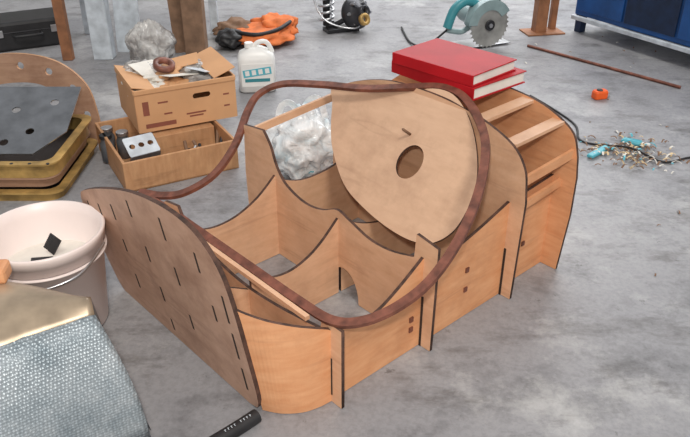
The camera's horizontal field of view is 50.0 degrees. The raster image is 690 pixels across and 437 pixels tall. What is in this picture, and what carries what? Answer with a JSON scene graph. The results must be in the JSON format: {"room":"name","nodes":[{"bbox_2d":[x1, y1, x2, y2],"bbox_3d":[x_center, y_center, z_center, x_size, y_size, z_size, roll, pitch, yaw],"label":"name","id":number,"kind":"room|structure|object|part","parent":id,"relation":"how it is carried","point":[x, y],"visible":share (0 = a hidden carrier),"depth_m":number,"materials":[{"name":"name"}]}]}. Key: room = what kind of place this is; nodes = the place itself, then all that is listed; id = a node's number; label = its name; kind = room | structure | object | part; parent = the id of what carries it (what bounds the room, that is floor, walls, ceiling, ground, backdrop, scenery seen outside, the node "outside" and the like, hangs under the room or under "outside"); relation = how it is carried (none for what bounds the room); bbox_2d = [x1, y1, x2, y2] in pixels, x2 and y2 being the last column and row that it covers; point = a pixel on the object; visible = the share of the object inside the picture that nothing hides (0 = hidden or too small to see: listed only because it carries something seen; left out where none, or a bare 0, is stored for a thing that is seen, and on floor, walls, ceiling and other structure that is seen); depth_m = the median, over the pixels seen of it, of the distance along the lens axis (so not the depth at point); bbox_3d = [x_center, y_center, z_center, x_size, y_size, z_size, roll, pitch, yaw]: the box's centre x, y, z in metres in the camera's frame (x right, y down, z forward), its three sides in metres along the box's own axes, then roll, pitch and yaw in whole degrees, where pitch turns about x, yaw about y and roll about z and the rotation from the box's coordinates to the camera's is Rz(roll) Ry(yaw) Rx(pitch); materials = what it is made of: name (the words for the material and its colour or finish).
{"room":"workshop","nodes":[
{"label":"workshop","id":0,"kind":"room"},
{"bbox_2d":[0,0,689,436],"bbox_3d":[0.000,-0.171,3.596,9.000,0.100,10.500,0,30,0],"label":"floor","id":1,"kind":"structure","parent":0,"point":[596,344],"depth_m":2.78,"materials":[{"name":"concrete"}]},
{"bbox_2d":[0,7,59,51],"bbox_3d":[-2.317,-1.363,5.361,0.505,0.200,0.402,-15,33,-24],"label":"tool case","id":2,"kind":"object","parent":1,"relation":"on","point":[33,28],"visible":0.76,"depth_m":5.26,"materials":[{"name":"plastic"}]},
{"bbox_3d":[-2.237,-1.297,5.226,0.208,0.020,0.062,-15,33,-24],"label":"handle","id":3,"kind":"part","parent":2,"relation":"part of","materials":[{"name":"black rubber"}]},
{"bbox_2d":[0,114,97,200],"bbox_3d":[-1.670,-0.300,3.539,0.820,0.180,0.610,0,30,0],"label":"mold","id":4,"kind":"object","parent":1,"relation":"on","point":[48,174],"visible":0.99,"depth_m":3.39,"materials":[{"name":"gold metal"}]},
{"bbox_2d":[0,87,80,153],"bbox_3d":[-1.640,-0.463,3.454,0.720,0.173,0.409,0,30,0],"label":"plate","id":5,"kind":"object","parent":4,"relation":"on","point":[49,122],"visible":1,"depth_m":3.47,"materials":[{"name":"metal"}]},
{"bbox_2d":[0,53,100,139],"bbox_3d":[-1.665,-0.626,3.831,0.770,0.456,0.072,0,30,0],"label":"arch","id":6,"kind":"object","parent":1,"relation":"on","point":[35,66],"visible":0.73,"depth_m":3.78,"materials":[{"name":"brown wood"}]},
{"bbox_2d":[0,201,107,324],"bbox_3d":[-0.985,0.198,2.483,0.400,0.368,0.416,0,30,0],"label":"plastic bucket","id":7,"kind":"object","parent":1,"relation":"on","point":[60,246],"visible":0.73,"depth_m":2.50,"materials":[{"name":"plastic"}]},
{"bbox_2d":[0,259,150,436],"bbox_3d":[-1.025,0.481,1.917,0.951,0.450,0.780,0,30,0],"label":"panel","id":8,"kind":"object","parent":1,"relation":"on","point":[62,375],"visible":1,"depth_m":1.94,"materials":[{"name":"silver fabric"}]},
{"bbox_2d":[51,0,218,60],"bbox_3d":[-1.500,-1.665,5.159,1.120,0.925,0.750,0,30,0],"label":"table legs","id":9,"kind":"object","parent":1,"relation":"on","point":[187,17],"visible":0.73,"depth_m":5.03,"materials":[{"name":"brown wood"}]},
{"bbox_3d":[-1.900,-1.473,4.877,0.070,0.875,0.056,0,30,0],"label":"bench leg","id":10,"kind":"part","parent":9,"relation":"part of","materials":[{"name":"brown wood"}]},
{"bbox_3d":[-1.950,-1.793,5.431,0.060,0.875,0.048,0,30,0],"label":"bench leg","id":11,"kind":"part","parent":9,"relation":"part of","materials":[{"name":"paint"}]},
{"bbox_3d":[-1.660,-1.493,4.911,0.130,0.875,0.104,0,30,0],"label":"bench leg","id":12,"kind":"part","parent":9,"relation":"part of","materials":[{"name":"paint"}]},
{"bbox_3d":[-1.500,-1.529,5.029,0.170,0.800,0.020,1,27,-1],"label":"leaning panel","id":13,"kind":"part","parent":9,"relation":"part of","materials":[{"name":"paint"}]},
{"bbox_3d":[-1.020,-1.493,4.911,0.140,0.875,0.112,0,30,0],"label":"bench leg","id":14,"kind":"part","parent":9,"relation":"part of","materials":[{"name":"brown wood"}]},
{"bbox_3d":[-0.990,-1.793,5.431,0.060,0.875,0.048,0,30,0],"label":"bench leg","id":15,"kind":"part","parent":9,"relation":"part of","materials":[{"name":"paint"}]},
{"bbox_2d":[125,18,176,60],"bbox_3d":[-1.279,-1.154,4.864,0.350,0.335,0.304,0,30,0],"label":"plastic sack","id":16,"kind":"object","parent":1,"relation":"on","point":[148,39],"visible":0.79,"depth_m":4.76,"materials":[{"name":"white plastic"}]},
{"bbox_2d":[95,117,238,190],"bbox_3d":[-0.893,-0.379,3.677,0.550,0.180,0.550,-15,33,-25],"label":"wooden crate","id":17,"kind":"object","parent":1,"relation":"on","point":[174,164],"depth_m":3.52,"materials":[{"name":"brown wood"}]},
{"bbox_2d":[99,125,130,162],"bbox_3d":[-1.143,-0.377,3.690,0.145,0.137,0.160,-7,31,-11],"label":"glass jars","id":18,"kind":"object","parent":17,"relation":"on","point":[121,134],"visible":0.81,"depth_m":3.64,"materials":[{"name":"grey glass"}]},
{"bbox_3d":[-1.170,-0.402,3.613,0.060,0.018,0.060,0,30,0],"label":"lid","id":19,"kind":"part","parent":18,"relation":"part of","materials":[{"name":"black metal"}]},
{"bbox_3d":[-1.190,-0.447,3.691,0.060,0.018,0.060,0,30,0],"label":"lid","id":20,"kind":"part","parent":18,"relation":"part of","materials":[{"name":"metal"}]},
{"bbox_2d":[109,131,116,150],"bbox_3d":[-1.190,-0.388,3.725,0.068,0.120,0.068,0,30,0],"label":"jar","id":21,"kind":"object","parent":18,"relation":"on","point":[113,136],"depth_m":3.71,"materials":[{"name":"glass"}]},
{"bbox_3d":[-1.100,-0.421,3.648,0.060,0.018,0.060,0,30,0],"label":"lid","id":22,"kind":"part","parent":18,"relation":"part of","materials":[{"name":"metal"}]},
{"bbox_3d":[-0.965,-0.330,3.517,0.150,0.105,0.096,-19,35,-30],"label":"drilled metal bracket","id":23,"kind":"part","parent":17,"relation":"part of","materials":[{"name":"silver metal"}]},
{"bbox_2d":[114,46,237,133],"bbox_3d":[-0.879,-0.692,3.812,0.520,0.276,0.472,-14,33,-23],"label":"carton","id":24,"kind":"object","parent":17,"relation":"on","point":[160,93],"visible":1,"depth_m":3.69,"materials":[{"name":"cardboard"}]},
{"bbox_2d":[142,102,149,115],"bbox_3d":[-0.958,-0.526,3.561,0.030,0.070,0.001,-14,33,-23],"label":"print","id":25,"kind":"object","parent":24,"relation":"attached to","point":[145,106],"depth_m":3.56},
{"bbox_2d":[146,120,176,128],"bbox_3d":[-0.900,-0.463,3.632,0.150,0.022,0.001,-14,33,-23],"label":"print","id":26,"kind":"object","parent":24,"relation":"on","point":[148,126],"depth_m":3.63},
{"bbox_2d":[187,110,205,116],"bbox_3d":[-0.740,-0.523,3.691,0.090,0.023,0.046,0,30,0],"label":"print","id":27,"kind":"object","parent":24,"relation":"attached to","point":[190,113],"depth_m":3.69,"materials":[{"name":"paint"}]},
{"bbox_2d":[140,130,221,149],"bbox_3d":[-0.775,-0.324,3.619,0.432,0.117,0.184,-17,34,-27],"label":"tools","id":28,"kind":"object","parent":17,"relation":"in","point":[217,134],"visible":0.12,"depth_m":3.66,"materials":[{"name":"metal"}]},
{"bbox_2d":[209,409,261,436],"bbox_3d":[-0.486,0.680,1.978,0.622,0.044,0.046,-24,38,-36],"label":"hose","id":29,"kind":"object","parent":1,"relation":"on","point":[252,418],"visible":1,"depth_m":2.11,"materials":[{"name":"rubber"}]},
{"bbox_2d":[212,12,298,49],"bbox_3d":[-0.666,-1.379,5.411,0.654,0.178,0.523,0,30,0],"label":"pile","id":30,"kind":"object","parent":1,"relation":"on","point":[232,33],"visible":0.95,"depth_m":5.34,"materials":[{"name":"fabric"}]},
{"bbox_2d":[237,39,275,92],"bbox_3d":[-0.539,-0.939,4.512,0.225,0.309,0.166,-4,30,-7],"label":"plastic jug","id":31,"kind":"object","parent":1,"relation":"on","point":[256,62],"visible":0.99,"depth_m":4.45,"materials":[{"name":"white plastic"}]},
{"bbox_3d":[-0.499,-1.040,4.464,0.142,0.088,0.028,-4,30,-7],"label":"jug handle","id":32,"kind":"part","parent":31,"relation":"part of","materials":[{"name":"white plastic"}]},
{"bbox_2d":[266,95,332,179],"bbox_3d":[-0.206,-0.388,3.479,0.419,0.392,0.345,0,30,0],"label":"bag","id":33,"kind":"object","parent":1,"relation":"on","point":[302,144],"visible":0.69,"depth_m":3.38,"materials":[{"name":"white plastic"}]},
{"bbox_3d":[-0.251,-0.487,3.384,0.148,0.125,0.016,0,30,0],"label":"handle","id":34,"kind":"part","parent":33,"relation":"part of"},
{"bbox_3d":[-0.150,-0.512,3.430,0.149,0.128,0.016,0,30,0],"label":"handle","id":35,"kind":"part","parent":33,"relation":"part of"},
{"bbox_2d":[81,75,578,413],"bbox_3d":[-0.059,-0.059,2.632,1.404,0.670,1.112,-24,38,-36],"label":"plywood body buck","id":36,"kind":"object","parent":1,"relation":"on","point":[262,344],"visible":0.81,"depth_m":2.50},
{"bbox_3d":[-0.595,0.144,2.318,0.108,0.631,0.946,-24,38,-36],"label":"nose panel","id":37,"kind":"part","parent":36,"relation":"part of","materials":[{"name":"brown wood"}]},
{"bbox_3d":[-0.172,-0.422,2.895,0.423,0.083,0.012,-21,36,-32],"label":"rail","id":38,"kind":"part","parent":36,"relation":"part of","materials":[{"name":"brown wood"}]},
{"bbox_2d":[138,80,489,328],"bbox_3d":[-0.033,-0.186,2.534,0.916,0.405,1.244,-24,38,-36],"label":"hoop","id":39,"kind":"object","parent":36,"relation":"on","point":[463,230],"visible":0.88,"depth_m":2.35},
{"bbox_2d":[331,88,478,242],"bbox_3d":[0.166,-0.255,2.690,0.337,0.417,0.822,-24,38,-36],"label":"board","id":40,"kind":"object","parent":36,"relation":"on","point":[371,131],"depth_m":2.62,"materials":[{"name":"beige wood"}]},
{"bbox_3d":[0.279,-0.176,2.832,0.012,0.668,0.980,-24,38,-36],"label":"bulkhead seat","id":41,"kind":"part","parent":36,"relation":"part of","materials":[{"name":"brown wood"}]},
{"bbox_2d":[391,38,525,100],"bbox_3d":[0.420,-0.570,2.765,0.317,0.088,0.424,-25,38,-36],"label":"books","id":42,"kind":"object","parent":36,"relation":"on","point":[478,73],"visible":0.98,"depth_m":2.68,"materials":[{"name":"paper"}]},
{"bbox_3d":[0.682,-0.078,2.625,0.280,0.050,0.012,-24,38,-36],"label":"rail","id":43,"kind":"part","parent":36,"relation":"part of","materials":[{"name":"orange wood"}]},
{"bbox_3d":[0.702,-0.177,2.542,0.280,0.050,0.012,-24,38,-36],"label":"rail","id":44,"kind":"part","parent":36,"relation":"part of","materials":[{"name":"orange wood"}]},
{"bbox_2d":[313,0,371,33],"bbox_3d":[-0.004,-1.644,5.588,0.445,0.460,0.266,10,31,16],"label":"air compressor","id":45,"kind":"object","parent":1,"relation":"on","point":[355,16],"visible":1,"depth_m":5.57,"materials":[{"name":"metal"}]},
{"bbox_3d":[-0.032,-1.521,5.667,0.232,0.146,0.047,2,30,4],"label":"arm","id":46,"kind":"part","parent":45,"relation":"part of","materials":[{"name":"metal"}]},
{"bbox_2d":[401,0,509,47],"bbox_3d":[0.762,-1.452,5.340,0.863,0.369,0.492,10,31,16],"label":"saw","id":47,"kind":"object","parent":1,"relation":"on","point":[487,21],"visible":0.94,"depth_m":5.21,"materials":[{"name":"metal"}]},
{"bbox_3d":[0.517,-1.388,5.445,0.169,0.153,0.635,-13,32,-21],"label":"cord","id":48,"kind":"part","parent":47,"relation":"part of","materials":[{"name":"black rubber"}]},
{"bbox_3d":[0.824,-1.443,5.178,0.298,0.218,0.065,-13,32,-21],"label":"handle","id":49,"kind":"part","parent":47,"relation":"part of","materials":[{"name":"teal plastic"}]},
{"bbox_3d":[0.932,-1.462,5.333,0.138,0.138,0.250,-13,32,-21],"label":"motor","id":50,"kind":"part","parent":47,"relation":"part of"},
{"bbox_3d":[1.020,-1.365,5.229,0.325,0.325,0.004,-13,32,-21],"label":"blade","id":51,"kind":"part","parent":47,"relation":"part of","materials":[{"name":"silver metal"}]},
{"bbox_2d":[519,0,564,36],"bbox_3d":[1.509,-1.990,5.347,0.300,1.300,0.180,-6,31,-10],"label":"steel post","id":52,"kind":"object","parent":1,"relation":"on","point":[539,27],"visible":1,"depth_m":5.61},
{"bbox_2d":[587,145,609,158],"bbox_3d":[1.306,-0.347,3.778,0.215,0.018,0.036,-25,38,-36],"label":"knife","id":53,"kind":"object","parent":1,"relation":"on","point":[592,155],"visible":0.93,"depth_m":3.74,"materials":[{"name":"plastic"}]},
{"bbox_2d":[591,88,609,99],"bbox_3d":[1.540,-0.750,4.443,0.110,0.053,0.060,-9,31,-15],"label":"tape measure","id":54,"kind":"object","parent":1,"relation":"on","point":[597,94],"visible":1,"depth_m":4.42,"materials":[{"name":"plastic"}]},
{"bbox_2d":[526,36,680,275],"bbox_3d":[1.450,-0.570,4.175,1.908,0.008,3.221,0,30,0],"label":"scrap","id":55,"kind":"object","parent":1,"relation":"on","point":[602,36],"visible":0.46,"depth_m":4.00,"materials":[{"name":"paper"}]},
{"bbox_2d":[527,44,680,88],"bbox_3d":[1.701,-1.031,4.966,0.023,0.020,1.155,-24,37,-35],"label":"rod","id":56,"kind":"object","parent":1,"relation":"on","point":[528,45],"visible":1,"depth_m":4.92,"materials":[{"name":"brown metal"}]},
{"bbox_2d":[530,95,689,162],"bbox_3d":[1.736,-0.450,3.944,1.587,0.036,0.721,11,32,18],"label":"power cable","id":57,"kind":"object","parent":1,"relation":"on","point":[552,108],"visible":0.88,"depth_m":3.83,"materials":[{"name":"rubber"}]},
{"bbox_2d":[571,0,689,53],"bbox_3d":[2.395,-1.623,5.151,0.755,0.860,1.390,-17,34,-27],"label":"base cabinet","id":58,"kind":"object","parent":1,"relation":"on","point":[669,20],"visible":1,"depth_m":5.12,"materials":[{"name":"metal"}]},
{"bbox_3d":[1.865,-1.763,5.294,0.012,0.620,0.420,-17,34,-27],"label":"door","id":59,"kind":"part","parent":58,"relation":"part of","materials":[{"name":"blue paint"}]},
{"bbox_3d":[2.099,-1.574,4.967,0.012,0.620,0.420,-17,34,-27],"label":"door","id":60,"kind":"part","parent":58,"relation":"part of","materials":[{"name":"blue metal"}]},
{"bbox_3d":[2.334,-1.385,4.639,0.012,0.620,0.420,-17,34,-27],"label":"door","id":61,"kind":"part","parent":58,"relation":"part of","materials":[{"name":"blue paint"}]},
{"bbox_2d":[578,132,689,170],"bbox_3d":[1.446,-0.348,3.770,0.541,0.027,0.516,-18,35,-28],"label":"wood shavings","id":62,"kind":"object","parent":1,"relation":"on","point":[620,133],"visible":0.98,"depth_m":3.74,"materials":[{"name":"wood"}]},
{"bbox_2d":[621,137,649,146],"bbox_3d":[1.515,-0.397,3.860,0.145,0.024,0.040,15,33,25],"label":"tube","id":63,"kind":"object","parent":1,"relation":"on","point":[635,142],"visible":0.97,"depth_m":3.85,"materials":[{"name":"plastic"}]}
]}

